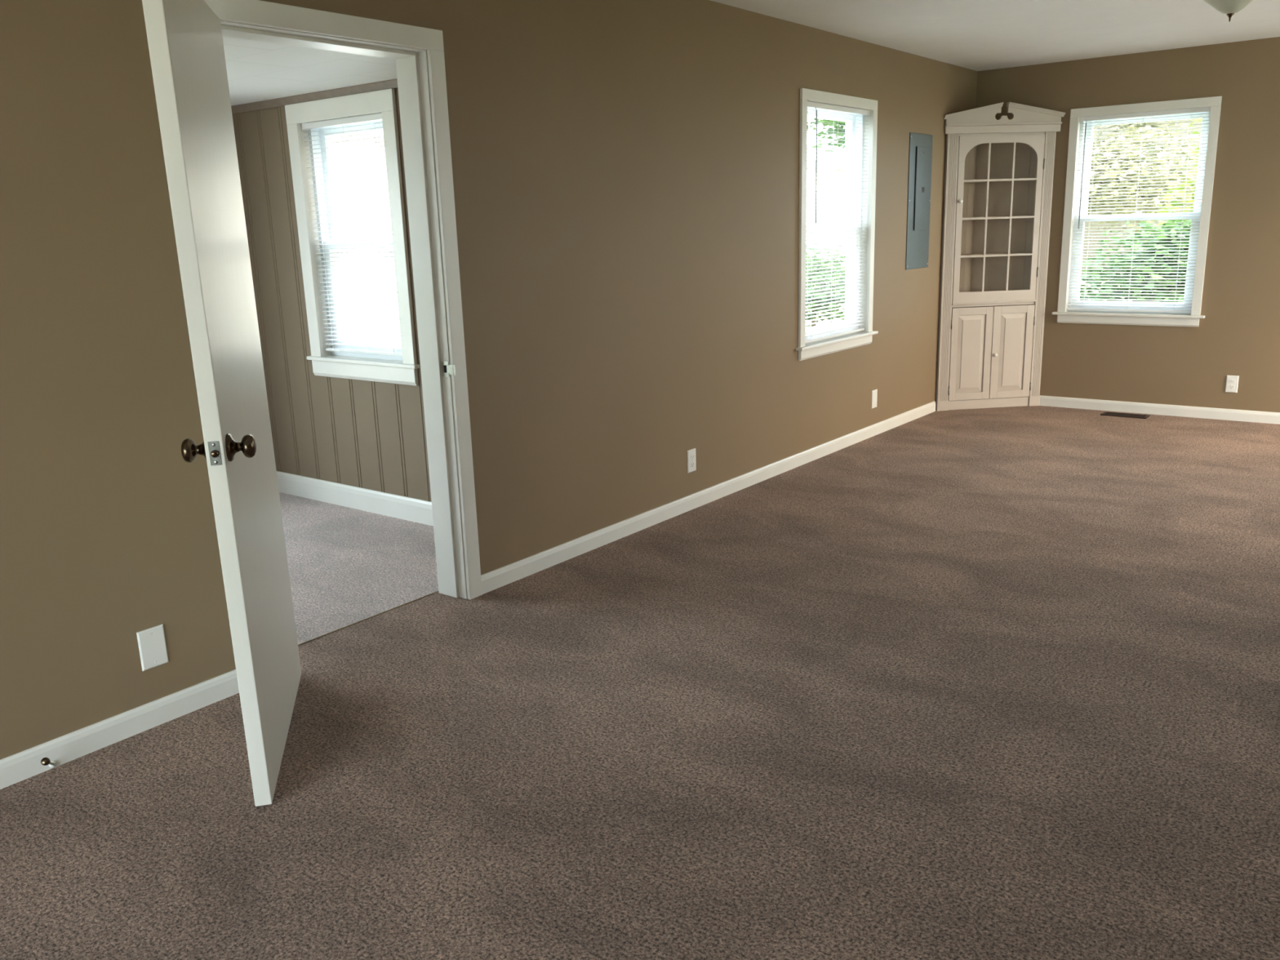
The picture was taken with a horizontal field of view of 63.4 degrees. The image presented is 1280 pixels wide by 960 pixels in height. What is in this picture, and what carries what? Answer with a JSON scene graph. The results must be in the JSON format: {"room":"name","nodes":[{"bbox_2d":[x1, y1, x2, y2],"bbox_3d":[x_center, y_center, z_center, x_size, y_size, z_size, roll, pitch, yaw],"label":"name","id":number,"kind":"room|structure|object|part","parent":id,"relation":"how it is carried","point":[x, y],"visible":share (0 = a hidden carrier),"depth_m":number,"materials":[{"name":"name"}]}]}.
{"room":"empty living room","nodes":[
{"label":"empty living room","id":0,"kind":"room"},
{"bbox_2d":[222,36,396,106],"bbox_3d":[-2.495,-1.524,3.508,2.350,0.100,3.585,9,17,37],"label":"ceiling","id":1,"kind":"structure","parent":0,"point":[257,71],"depth_m":4.30,"materials":[{"name":"white paint"}]},
{"bbox_2d":[231,88,431,502],"bbox_3d":[-1.388,-0.862,5.246,2.500,2.285,0.150,9,17,37],"label":"wall","id":2,"kind":"structure","parent":0,"point":[371,435],"depth_m":5.45,"materials":[{"name":"beige paint"}]},
{"bbox_2d":[231,78,397,114],"bbox_3d":[-1.414,-1.829,4.887,2.350,0.034,0.030,9,17,37],"label":"trim","id":3,"kind":"structure","parent":2,"relation":"attached to","point":[392,83],"depth_m":4.99,"materials":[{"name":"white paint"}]},
{"bbox_2d":[284,88,419,386],"bbox_3d":[-1.373,-1.177,5.139,0.859,1.353,0.205,9,17,37],"label":"window","id":4,"kind":"structure","parent":2,"relation":"in","point":[402,370],"depth_m":5.19,"materials":[{"name":"white paint"}]},
{"bbox_3d":[-1.352,-1.449,5.111,0.611,0.593,0.045,9,17,37],"label":"sash","id":5,"kind":"part","parent":4,"relation":"part of","materials":[{"name":"glass"}]},
{"bbox_2d":[301,112,402,356],"bbox_3d":[-1.401,-1.188,5.099,0.647,1.128,0.031,9,17,37],"label":"window blind","id":6,"kind":"object","parent":4,"relation":"attached to","point":[305,126],"visible":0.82,"depth_m":5.11,"materials":[{"name":"white plastic"}]},
{"bbox_3d":[-1.588,-1.208,5.242,0.002,1.090,0.028,9,17,37],"label":"ladder cord","id":7,"kind":"part","parent":6,"relation":"part of","materials":[{"name":"white fabric"}]},
{"bbox_3d":[-1.401,-1.179,5.101,0.002,1.090,0.028,9,17,37],"label":"ladder cord","id":8,"kind":"part","parent":6,"relation":"part of","materials":[{"name":"white fabric"}]},
{"bbox_3d":[-1.384,-0.647,5.233,0.639,0.014,0.024,9,17,37],"label":"rail","id":9,"kind":"part","parent":6,"relation":"part of","materials":[{"name":"white plastic"}]},
{"bbox_3d":[-1.213,-1.150,4.961,0.002,1.090,0.028,9,17,37],"label":"ladder cord","id":10,"kind":"part","parent":6,"relation":"part of","materials":[{"name":"white fabric"}]},
{"bbox_3d":[-1.357,-1.190,5.157,0.653,1.155,0.097,9,17,37],"label":"frame","id":11,"kind":"part","parent":4,"relation":"part of","materials":[{"name":"white plastic"}]},
{"bbox_3d":[-1.364,-0.917,5.204,0.611,0.559,0.034,9,17,37],"label":"sash","id":12,"kind":"part","parent":4,"relation":"part of","materials":[{"name":"glass"}]},
{"bbox_2d":[276,471,433,525],"bbox_3d":[-1.349,0.119,5.374,2.350,0.118,0.016,9,17,37],"label":"baseboard","id":13,"kind":"structure","parent":2,"relation":"attached to","point":[412,509],"depth_m":5.47,"materials":[{"name":"white paint"}]},
{"bbox_2d":[0,0,977,759],"bbox_3d":[-0.660,-0.812,4.002,0.150,2.540,10.574,9,17,37],"label":"wall","id":14,"kind":"structure","parent":0,"point":[625,173],"depth_m":4.11,"materials":[{"name":"beige paint"}]},
{"bbox_2d":[40,757,56,768],"bbox_3d":[-1.621,0.776,2.842,0.021,0.066,0.088,-6,15,-18],"label":"door stop","id":15,"kind":"object","parent":14,"relation":"attached to","point":[45,761],"visible":1,"depth_m":2.80,"materials":[{"name":"metal"}]},
{"bbox_2d":[0,669,239,789],"bbox_3d":[-2.460,1.046,1.847,0.013,0.076,4.010,9,17,37],"label":"baseboard","id":16,"kind":"structure","parent":14,"relation":"attached to","point":[25,764],"depth_m":3.02,"materials":[{"name":"white paint"}]},
{"bbox_2d":[136,624,168,671],"bbox_3d":[-1.450,0.499,3.085,0.007,0.122,0.080,9,17,37],"label":"blank wall plate","id":17,"kind":"object","parent":14,"relation":"attached to","point":[151,642],"visible":1,"depth_m":3.08,"materials":[{"name":"white plastic"}]},
{"bbox_2d":[142,0,301,806],"bbox_3d":[-1.086,-0.238,2.789,0.168,2.010,0.845,-5,14,-12],"label":"door","id":18,"kind":"structure","parent":14,"relation":"in","point":[185,42],"depth_m":2.58,"materials":[{"name":"white paint"}]},
{"bbox_3d":[-1.063,-0.071,2.464,0.051,0.058,0.058,-5,14,-12],"label":"knob","id":19,"kind":"part","parent":18,"relation":"part of","materials":[{"name":"brown metal"}]},
{"bbox_3d":[-0.993,-0.062,2.418,0.025,0.057,0.002,-5,14,-12],"label":"latch plate","id":20,"kind":"part","parent":18,"relation":"part of","materials":[{"name":"grey metal"}]},
{"bbox_3d":[-0.949,-0.081,2.487,0.051,0.058,0.058,-5,14,-12],"label":"knob","id":21,"kind":"part","parent":18,"relation":"part of","materials":[{"name":"brown metal"}]},
{"bbox_2d":[204,0,482,599],"bbox_3d":[-1.035,-0.469,3.572,0.190,2.104,0.987,9,17,37],"label":"door frame","id":22,"kind":"structure","parent":14,"relation":"attached to","point":[418,52],"depth_m":3.79,"materials":[{"name":"white paint"}]},
{"bbox_3d":[-0.720,-0.417,3.894,0.060,0.058,0.013,9,17,37],"label":"strike plate","id":23,"kind":"part","parent":22,"relation":"part of","materials":[{"name":"metal"}]},
{"bbox_2d":[687,448,696,473],"bbox_3d":[0.264,-0.098,5.248,0.008,0.116,0.072,9,17,37],"label":"wall outlet","id":24,"kind":"object","parent":14,"relation":"attached to","point":[691,459],"visible":1,"depth_m":5.24,"materials":[{"name":"white plastic"}]},
{"bbox_2d":[480,400,935,594],"bbox_3d":[0.781,-0.065,5.940,0.013,0.076,4.684,9,17,37],"label":"baseboard","id":25,"kind":"structure","parent":14,"relation":"attached to","point":[508,574],"depth_m":5.17,"materials":[{"name":"white paint"}]},
{"bbox_2d":[795,88,878,360],"bbox_3d":[1.132,-1.520,6.225,0.215,1.491,1.013,9,17,37],"label":"window","id":26,"kind":"structure","parent":14,"relation":"in","point":[811,349],"depth_m":6.40,"materials":[{"name":"white paint"}]},
{"bbox_3d":[1.080,-1.839,6.179,0.045,0.693,0.801,9,17,37],"label":"sash","id":27,"kind":"part","parent":26,"relation":"part of","materials":[{"name":"glass"}]},
{"bbox_3d":[1.137,-1.217,6.303,0.034,0.654,0.801,9,17,37],"label":"sash","id":28,"kind":"part","parent":26,"relation":"part of","materials":[{"name":"glass"}]},
{"bbox_3d":[1.107,-1.536,6.241,0.097,1.350,0.843,9,17,37],"label":"frame","id":29,"kind":"part","parent":26,"relation":"part of","materials":[{"name":"white plastic"}]},
{"bbox_2d":[805,101,870,342],"bbox_3d":[1.169,-1.530,6.193,0.045,1.342,0.837,9,17,37],"label":"window blind","id":30,"kind":"object","parent":26,"relation":"attached to","point":[810,104],"visible":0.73,"depth_m":6.20,"materials":[{"name":"white plastic"}]},
{"bbox_3d":[0.979,-1.459,5.966,0.028,1.303,0.002,9,17,37],"label":"ladder cord","id":31,"kind":"part","parent":30,"relation":"part of","materials":[{"name":"white fabric"}]},
{"bbox_3d":[1.164,-1.522,6.199,0.028,1.303,0.002,9,17,37],"label":"ladder cord","id":32,"kind":"part","parent":30,"relation":"part of","materials":[{"name":"white fabric"}]},
{"bbox_3d":[1.183,-0.887,6.356,0.024,0.014,0.829,9,17,37],"label":"rail","id":33,"kind":"part","parent":30,"relation":"part of","materials":[{"name":"white plastic"}]},
{"bbox_3d":[1.349,-1.586,6.433,0.028,1.303,0.002,9,17,37],"label":"ladder cord","id":34,"kind":"part","parent":30,"relation":"part of","materials":[{"name":"white fabric"}]},
{"bbox_2d":[871,389,877,408],"bbox_3d":[1.561,-0.539,6.887,0.007,0.120,0.076,9,17,37],"label":"blank wall plate","id":35,"kind":"object","parent":14,"relation":"attached to","point":[874,393],"visible":1,"depth_m":6.88,"materials":[{"name":"white plastic"}]},
{"bbox_2d":[905,132,933,270],"bbox_3d":[1.911,-1.897,7.068,0.016,0.889,0.380,9,17,37],"label":"breaker panel","id":36,"kind":"object","parent":14,"relation":"attached to","point":[920,159],"visible":1,"depth_m":7.05,"materials":[{"name":"grey metal"}]},
{"bbox_3d":[1.920,-1.985,7.061,0.006,0.550,0.207,9,17,37],"label":"panel door","id":37,"kind":"part","parent":36,"relation":"part of","materials":[{"name":"grey metal"}]},
{"bbox_2d":[332,130,846,343],"bbox_3d":[-3.310,-5.203,20.769,9.300,4.090,24.700,9,17,37],"label":"sky","id":38,"kind":"structure","parent":0,"point":[376,135],"depth_m":13.68,"materials":[{"name":"white"}]},
{"bbox_2d":[0,405,1279,959],"bbox_3d":[0.134,0.586,3.752,6.750,0.100,10.274,9,17,37],"label":"floor","id":39,"kind":"structure","parent":0,"point":[994,683],"depth_m":2.90,"materials":[{"name":"beige carpet"}]},
{"bbox_2d":[297,591,438,645],"bbox_3d":[-1.074,0.588,3.889,0.004,0.102,0.887,9,17,37],"label":"threshold","id":40,"kind":"object","parent":39,"relation":"on","point":[437,591],"visible":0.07,"depth_m":3.93,"materials":[{"name":"gold metal"}]},
{"bbox_2d":[935,102,1065,411],"bbox_3d":[2.567,-1.638,7.710,0.884,2.174,0.444,-3,14,-7],"label":"tall cabinet","id":41,"kind":"object","parent":39,"relation":"on","point":[999,174],"visible":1,"depth_m":7.63,"materials":[{"name":"beige paint"}]},
{"bbox_3d":[2.450,-0.935,7.675,0.316,0.684,0.015,-3,14,-7],"label":"panel door","id":42,"kind":"part","parent":41,"relation":"part of","materials":[{"name":"beige paint"}]},
{"bbox_3d":[2.449,-0.934,7.675,0.214,0.576,0.012,-3,14,-7],"label":"raised panel","id":43,"kind":"part","parent":41,"relation":"part of","materials":[{"name":"beige paint"}]},
{"bbox_3d":[2.620,-0.576,7.790,0.636,0.068,0.007,-3,14,-7],"label":"board","id":44,"kind":"part","parent":41,"relation":"part of","materials":[{"name":"beige paint"}]},
{"bbox_2d":[960,253,1026,255],"bbox_3d":[2.559,-1.681,7.726,0.743,0.014,0.348,-3,14,-7],"label":"shelf","id":45,"kind":"object","parent":41,"relation":"attached to","point":[962,254],"depth_m":7.67,"materials":[{"name":"paint"}]},
{"bbox_2d":[964,180,1026,183],"bbox_3d":[2.543,-2.192,7.599,0.743,0.014,0.348,-3,14,-7],"label":"shelf","id":46,"kind":"object","parent":41,"relation":"attached to","point":[1005,181],"depth_m":7.60,"materials":[{"name":"paint"}]},
{"bbox_3d":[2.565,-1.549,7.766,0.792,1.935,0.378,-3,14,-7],"label":"panel","id":47,"kind":"part","parent":41,"relation":"part of","materials":[{"name":"glass"}]},
{"bbox_2d":[962,215,1032,217],"bbox_3d":[2.551,-1.940,7.662,0.743,0.014,0.348,-3,14,-7],"label":"shelf","id":48,"kind":"object","parent":41,"relation":"attached to","point":[963,216],"depth_m":7.69,"materials":[{"name":"paint"}]},
{"bbox_3d":[2.580,-1.867,7.462,0.644,1.173,0.030,-3,14,-7],"label":"glazed door","id":49,"kind":"part","parent":41,"relation":"part of","materials":[{"name":"beige paint"}]},
{"bbox_3d":[2.561,-2.595,7.270,0.884,0.106,0.044,-3,14,-7],"label":"raking cornice","id":50,"kind":"part","parent":41,"relation":"part of","materials":[{"name":"beige paint"}]},
{"bbox_3d":[2.768,-0.954,7.712,0.314,0.684,0.015,-3,14,-7],"label":"panel door","id":51,"kind":"part","parent":41,"relation":"part of","materials":[{"name":"beige paint"}]},
{"bbox_3d":[2.768,-0.954,7.713,0.201,0.576,0.012,-3,14,-7],"label":"raised panel","id":52,"kind":"part","parent":41,"relation":"part of","materials":[{"name":"beige paint"}]},
{"bbox_2d":[1100,411,1150,418],"bbox_3d":[3.445,-0.460,7.353,0.300,0.006,0.132,9,17,37],"label":"floor vent","id":53,"kind":"object","parent":39,"relation":"in","point":[1105,413],"visible":1,"depth_m":7.35,"materials":[{"name":"brown metal"}]},
{"bbox_2d":[710,0,1279,71],"bbox_3d":[1.050,-1.726,2.400,4.250,0.100,10.274,9,17,37],"label":"ceiling","id":54,"kind":"structure","parent":0,"point":[977,35],"depth_m":5.80,"materials":[{"name":"white paint"}]},
{"bbox_2d":[1203,0,1253,22],"bbox_3d":[2.394,-2.005,4.179,0.329,0.293,0.336,9,17,37],"label":"ceiling light","id":55,"kind":"object","parent":54,"relation":"attached to","point":[1228,7],"visible":1,"depth_m":4.17,"materials":[{"name":"white glass"}]},
{"bbox_3d":[2.393,-1.966,4.183,0.326,0.153,0.326,9,17,37],"label":"lamp shade","id":56,"kind":"part","parent":55,"relation":"part of","materials":[{"name":"white glass"}]},
{"bbox_2d":[975,36,1279,412],"bbox_3d":[4.312,-1.569,6.656,4.400,2.640,0.150,9,17,37],"label":"wall","id":57,"kind":"structure","parent":0,"point":[1238,334],"depth_m":6.99,"materials":[{"name":"beige paint"}]},
{"bbox_2d":[1052,96,1222,327],"bbox_3d":[3.469,-1.841,7.233,1.000,1.491,0.215,9,17,37],"label":"window","id":58,"kind":"structure","parent":57,"relation":"in","point":[1064,316],"depth_m":7.22,"materials":[{"name":"white paint"}]},
{"bbox_3d":[3.482,-1.538,7.312,0.788,0.654,0.034,9,17,37],"label":"sash","id":59,"kind":"part","parent":58,"relation":"part of","materials":[{"name":"glass"}]},
{"bbox_2d":[1067,106,1210,312],"bbox_3d":[3.440,-1.847,7.193,0.824,1.342,0.045,9,17,37],"label":"window blind","id":60,"kind":"object","parent":58,"relation":"attached to","point":[1082,119],"visible":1,"depth_m":7.20,"materials":[{"name":"white plastic"}]},
{"bbox_3d":[3.207,-1.877,7.379,0.002,1.303,0.028,9,17,37],"label":"ladder cord","id":61,"kind":"part","parent":60,"relation":"part of","materials":[{"name":"white fabric"}]},
{"bbox_3d":[3.464,-1.205,7.357,0.816,0.014,0.024,9,17,37],"label":"rail","id":62,"kind":"part","parent":60,"relation":"part of","materials":[{"name":"white plastic"}]},
{"bbox_3d":[3.445,-1.840,7.200,0.002,1.303,0.028,9,17,37],"label":"ladder cord","id":63,"kind":"part","parent":60,"relation":"part of","materials":[{"name":"white fabric"}]},
{"bbox_3d":[3.682,-1.803,7.022,0.002,1.303,0.028,9,17,37],"label":"ladder cord","id":64,"kind":"part","parent":60,"relation":"part of","materials":[{"name":"white fabric"}]},
{"bbox_3d":[3.492,-2.165,7.197,0.788,0.693,0.045,9,17,37],"label":"sash","id":65,"kind":"part","parent":58,"relation":"part of","materials":[{"name":"glass"}]},
{"bbox_2d":[1040,395,1279,424],"bbox_3d":[4.474,-0.378,6.745,3.658,0.076,0.013,9,17,37],"label":"baseboard","id":66,"kind":"structure","parent":57,"relation":"attached to","point":[1268,417],"depth_m":7.32,"materials":[{"name":"white paint"}]},
{"bbox_2d":[1225,375,1239,392],"bbox_3d":[4.021,-0.651,7.032,0.072,0.116,0.008,9,17,37],"label":"wall outlet","id":67,"kind":"object","parent":57,"relation":"attached to","point":[1232,381],"visible":1,"depth_m":7.03,"materials":[{"name":"white plastic"}]},
{"label":"outside","id":68,"kind":"structure","parent":0,"visible":0},
{"bbox_2d":[805,281,1155,328],"bbox_3d":[6.842,-1.446,13.751,80.000,0.450,90.000,9,17,37],"label":"ground","id":69,"kind":"structure","parent":68,"point":[1082,282],"depth_m":21.21,"materials":[{"name":"green plant"}]},
{"bbox_2d":[805,241,845,326],"bbox_3d":[2.861,-3.159,17.089,2.243,1.515,2.006,9,17,37],"label":"bush","id":70,"kind":"object","parent":69,"relation":"on","point":[815,245],"visible":0.26,"depth_m":16.78,"materials":[{"name":"green plant"}]},
{"bbox_2d":[807,117,845,151],"bbox_3d":[5.037,-6.152,19.424,4.282,6.075,4.096,9,17,37],"label":"tree","id":71,"kind":"object","parent":69,"relation":"on","point":[841,130],"visible":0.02,"depth_m":19.33,"materials":[{"name":"green plant"}]},
{"bbox_2d":[1079,210,1191,302],"bbox_3d":[5.759,-2.150,11.937,2.129,1.851,1.801,9,17,37],"label":"bush","id":72,"kind":"object","parent":69,"relation":"on","point":[1170,211],"visible":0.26,"depth_m":11.55,"materials":[{"name":"green plant"}]},
{"bbox_2d":[1080,118,1201,281],"bbox_3d":[15.998,-9.195,29.827,13.200,6.340,9.700,9,17,37],"label":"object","id":73,"kind":"structure","parent":69,"relation":"on","point":[1184,120],"depth_m":27.14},
{"bbox_2d":[1084,118,1201,236],"bbox_3d":[10.135,-6.927,23.392,6.949,5.372,5.780,-1,14,3],"label":"tree","id":74,"kind":"object","parent":69,"relation":"on","point":[1146,129],"visible":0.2,"depth_m":22.03,"materials":[{"name":"green plant"}]},
{"bbox_2d":[1131,118,1202,290],"bbox_3d":[7.891,-3.564,13.319,2.637,3.806,2.462,9,17,37],"label":"tree","id":75,"kind":"object","parent":69,"relation":"on","point":[1199,119],"visible":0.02,"depth_m":13.40,"materials":[{"name":"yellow plant"}]}
]}

